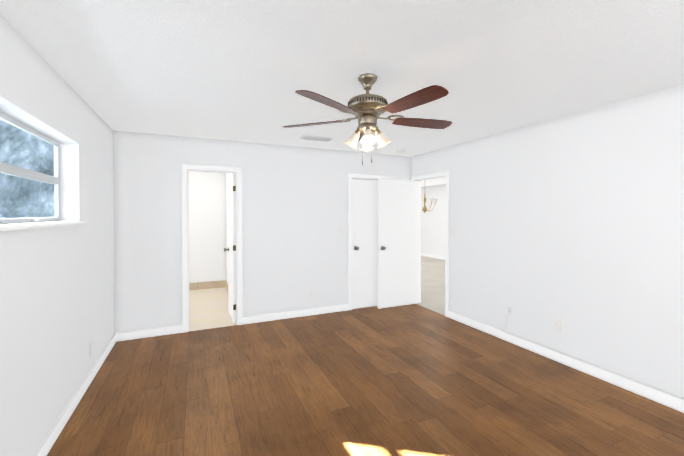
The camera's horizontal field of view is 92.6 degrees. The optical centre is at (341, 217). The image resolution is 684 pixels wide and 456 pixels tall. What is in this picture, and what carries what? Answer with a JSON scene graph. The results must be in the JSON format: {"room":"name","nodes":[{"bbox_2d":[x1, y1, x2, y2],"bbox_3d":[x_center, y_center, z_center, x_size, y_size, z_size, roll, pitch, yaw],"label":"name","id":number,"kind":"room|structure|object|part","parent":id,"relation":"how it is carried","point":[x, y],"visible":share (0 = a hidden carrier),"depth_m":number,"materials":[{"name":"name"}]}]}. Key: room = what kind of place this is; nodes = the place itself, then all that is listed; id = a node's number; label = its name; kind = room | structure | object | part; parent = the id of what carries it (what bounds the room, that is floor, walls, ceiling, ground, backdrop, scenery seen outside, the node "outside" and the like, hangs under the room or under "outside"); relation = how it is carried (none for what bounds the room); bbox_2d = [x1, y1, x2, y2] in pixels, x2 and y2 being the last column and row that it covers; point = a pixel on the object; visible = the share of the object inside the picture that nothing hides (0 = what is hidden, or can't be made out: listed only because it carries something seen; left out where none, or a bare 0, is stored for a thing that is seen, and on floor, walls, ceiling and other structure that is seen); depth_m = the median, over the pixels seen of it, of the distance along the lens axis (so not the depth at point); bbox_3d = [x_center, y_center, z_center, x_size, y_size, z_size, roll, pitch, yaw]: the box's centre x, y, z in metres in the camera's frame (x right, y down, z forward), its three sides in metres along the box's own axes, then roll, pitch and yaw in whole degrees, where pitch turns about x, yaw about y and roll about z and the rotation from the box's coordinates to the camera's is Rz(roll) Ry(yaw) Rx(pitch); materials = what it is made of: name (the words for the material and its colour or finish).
{"room":"empty bedroom","nodes":[
{"label":"empty bedroom","id":0,"kind":"room"},
{"bbox_2d":[0,13,114,455],"bbox_3d":[-1.647,0.241,1.412,0.155,2.440,5.120,0,1,-24],"label":"wall","id":1,"kind":"structure","parent":0,"point":[57,300],"depth_m":2.15,"materials":[{"name":"white paint"}]},
{"bbox_2d":[0,112,59,223],"bbox_3d":[-1.841,-0.273,1.708,0.063,0.620,1.910,0,1,-24],"label":"window","id":2,"kind":"structure","parent":1,"relation":"in","point":[10,170],"depth_m":2.15,"materials":[{"name":"white metal"}]},
{"bbox_2d":[0,221,83,230],"bbox_3d":[-1.768,0.048,1.745,0.148,0.022,1.970,0,1,-24],"label":"window sill","id":3,"kind":"structure","parent":1,"relation":"attached to","point":[7,227],"depth_m":1.90,"materials":[{"name":"wood"}]},
{"bbox_2d":[33,332,116,455],"bbox_3d":[-1.592,1.408,1.511,0.013,0.103,5.010,0,1,-24],"label":"baseboard","id":4,"kind":"structure","parent":1,"relation":"attached to","point":[44,448],"depth_m":2.42,"materials":[{"name":"white wood"}]},
{"bbox_2d":[89,341,91,356],"bbox_3d":[-2.224,1.163,2.896,0.009,0.115,0.072,0,1,-24],"label":"outlet","id":5,"kind":"object","parent":1,"relation":"attached to","point":[90,349],"visible":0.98,"depth_m":2.88,"materials":[{"name":"white plastic"}]},
{"bbox_2d":[189,171,225,282],"bbox_3d":[-3.032,0.183,6.334,1.695,2.440,0.110,0,1,-24],"label":"wall","id":6,"kind":"structure","parent":0,"point":[207,226],"depth_m":6.44,"materials":[{"name":"paint"}]},
{"bbox_2d":[189,280,224,290],"bbox_3d":[-2.982,1.331,6.303,1.380,0.145,0.012,0,1,-24],"label":"baseboard","id":7,"kind":"structure","parent":6,"relation":"attached to","point":[208,285],"depth_m":6.45,"materials":[{"name":"beige tile"}]},
{"bbox_2d":[226,173,235,281],"bbox_3d":[-1.806,0.192,5.550,0.110,2.440,2.330,0,1,-24],"label":"wall","id":8,"kind":"structure","parent":0,"point":[228,175],"depth_m":6.35,"materials":[{"name":"paint"}]},
{"bbox_2d":[113,130,410,332],"bbox_3d":[-0.781,0.202,4.675,4.425,2.440,0.110,0,1,-24],"label":"wall","id":9,"kind":"structure","parent":0,"point":[294,220],"depth_m":4.42,"materials":[{"name":"white paint"}]},
{"bbox_2d":[117,324,181,340],"bbox_3d":[-2.297,1.380,3.935,0.672,0.103,0.013,0,1,-24],"label":"baseboard","id":10,"kind":"structure","parent":9,"relation":"attached to","point":[166,330],"depth_m":3.92,"materials":[{"name":"white wood"}]},
{"bbox_2d":[181,164,242,332],"bbox_3d":[-1.685,0.378,4.268,0.726,2.098,0.142,0,1,-24],"label":"door frame","id":11,"kind":"structure","parent":9,"relation":"attached to","point":[186,169],"depth_m":4.14,"materials":[{"name":"white wood"}]},
{"bbox_2d":[224,174,235,322],"bbox_3d":[-1.575,0.408,4.660,0.173,2.012,0.585,0,1,-24],"label":"bathroom door","id":12,"kind":"structure","parent":11,"relation":"attached to","point":[231,249],"depth_m":4.49,"materials":[{"name":"white paint"}]},
{"bbox_2d":[243,303,347,323],"bbox_3d":[-0.617,1.371,4.697,1.564,0.103,0.013,0,1,-24],"label":"baseboard","id":13,"kind":"structure","parent":9,"relation":"attached to","point":[341,307],"depth_m":4.66,"materials":[{"name":"white wood"}]},
{"bbox_2d":[352,179,377,308],"bbox_3d":[0.415,0.402,5.192,0.592,2.012,0.173,0,1,-24],"label":"closet door","id":14,"kind":"structure","parent":9,"relation":"in","point":[364,243],"depth_m":5.15,"materials":[{"name":"white paint"}]},
{"bbox_2d":[348,173,389,309],"bbox_3d":[0.408,0.367,5.208,0.736,2.098,0.126,0,1,-24],"label":"door frame","id":15,"kind":"structure","parent":9,"relation":"attached to","point":[362,176],"depth_m":5.01,"materials":[{"name":"white wood"}]},
{"bbox_2d":[0,0,683,186],"bbox_3d":[0.992,-1.079,5.640,8.465,0.100,10.670,0,1,-24],"label":"ceiling","id":16,"kind":"structure","parent":0,"point":[238,70],"depth_m":2.04,"materials":[{"name":"white paint"}]},
{"bbox_2d":[299,135,333,141],"bbox_3d":[-0.322,-1.002,4.139,0.400,0.019,0.200,0,1,-24],"label":"ceiling vent","id":17,"kind":"object","parent":16,"relation":"in","point":[315,138],"visible":1,"depth_m":4.10,"materials":[{"name":"white metal"}]},
{"bbox_2d":[283,73,451,165],"bbox_3d":[0.217,-0.675,2.295,1.264,0.630,1.267,0,1,-24],"label":"ceiling fan","id":18,"kind":"object","parent":16,"relation":"hanging from","point":[367,109],"visible":1,"depth_m":2.22,"materials":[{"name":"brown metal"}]},
{"label":"blade","id":19,"kind":"part","parent":18,"relation":"part of","materials":[{"name":"brown wood"}]},
{"bbox_3d":[-0.088,-0.697,1.964,0.138,0.006,0.461,14,9,37],"label":"blade","id":20,"kind":"part","parent":18,"relation":"part of","materials":[{"name":"brown wood"}]},
{"bbox_3d":[0.423,-0.697,1.945,0.138,0.006,0.461,13,-7,-33],"label":"blade","id":21,"kind":"part","parent":18,"relation":"part of","materials":[{"name":"brown wood"}]},
{"label":"blade","id":22,"kind":"part","parent":18,"relation":"part of","materials":[{"name":"brown wood"}]},
{"bbox_2d":[421,182,437,212],"bbox_3d":[1.879,-0.580,7.370,0.598,0.940,0.581,0,1,-24],"label":"chandelier","id":23,"kind":"object","parent":16,"relation":"hanging from","point":[424,209],"visible":0.62,"depth_m":7.37,"materials":[{"name":"gold metal"}]},
{"bbox_2d":[47,256,683,455],"bbox_3d":[0.992,1.461,5.670,8.465,0.100,10.670,0,1,-24],"label":"floor","id":24,"kind":"structure","parent":0,"point":[411,380],"depth_m":2.65,"materials":[{"name":"laminate"}]},
{"bbox_2d":[421,184,445,256],"bbox_3d":[4.797,0.170,7.379,0.110,2.440,10.670,0,1,-24],"label":"wall","id":25,"kind":"structure","parent":0,"point":[433,227],"depth_m":10.98,"materials":[{"name":"paint"}]},
{"bbox_2d":[421,253,444,259],"bbox_3d":[4.029,1.325,8.939,0.013,0.095,7.000,0,1,-24],"label":"baseboard","id":26,"kind":"structure","parent":25,"relation":"attached to","point":[433,256],"depth_m":10.99,"materials":[{"name":"white wood"}]},
{"bbox_2d":[411,85,683,397],"bbox_3d":[2.263,0.220,3.184,0.110,2.440,5.120,0,1,-24],"label":"wall","id":27,"kind":"structure","parent":0,"point":[574,223],"depth_m":3.06,"materials":[{"name":"white paint"}]},
{"bbox_2d":[378,179,415,308],"bbox_3d":[0.884,0.402,5.219,0.712,2.012,0.173,0,1,-24],"label":"room door","id":28,"kind":"structure","parent":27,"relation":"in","point":[396,242],"depth_m":5.19,"materials":[{"name":"white paint"}]},
{"bbox_2d":[412,170,448,316],"bbox_3d":[1.405,0.369,5.081,0.142,2.098,0.856,0,1,-24],"label":"door frame","id":29,"kind":"structure","parent":27,"relation":"attached to","point":[420,178],"depth_m":5.21,"materials":[{"name":"white wood"}]},
{"bbox_2d":[450,228,453,235],"bbox_3d":[1.551,0.203,4.607,0.014,0.115,0.072,0,1,-24],"label":"light switch","id":30,"kind":"object","parent":27,"relation":"attached to","point":[451,231],"visible":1,"depth_m":4.60,"materials":[{"name":"white plastic"}]},
{"bbox_2d":[554,319,560,331],"bbox_3d":[2.160,1.079,3.279,0.009,0.115,0.072,0,1,-24],"label":"outlet","id":31,"kind":"object","parent":27,"relation":"attached to","point":[557,325],"visible":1,"depth_m":3.27,"materials":[{"name":"white plastic"}]},
{"bbox_2d":[448,310,683,412],"bbox_3d":[2.365,1.393,2.823,0.013,0.103,4.072,0,1,-24],"label":"baseboard","id":32,"kind":"structure","parent":27,"relation":"attached to","point":[623,382],"depth_m":3.05,"materials":[{"name":"white wood"}]},
{"bbox_2d":[501,307,683,398],"bbox_3d":[2.517,1.197,2.440,0.053,0.296,3.077,0,1,-24],"label":"cord","id":33,"kind":"object","parent":27,"relation":"attached to","point":[509,309],"visible":1,"depth_m":3.07,"materials":[{"name":"white plastic"}]}
]}

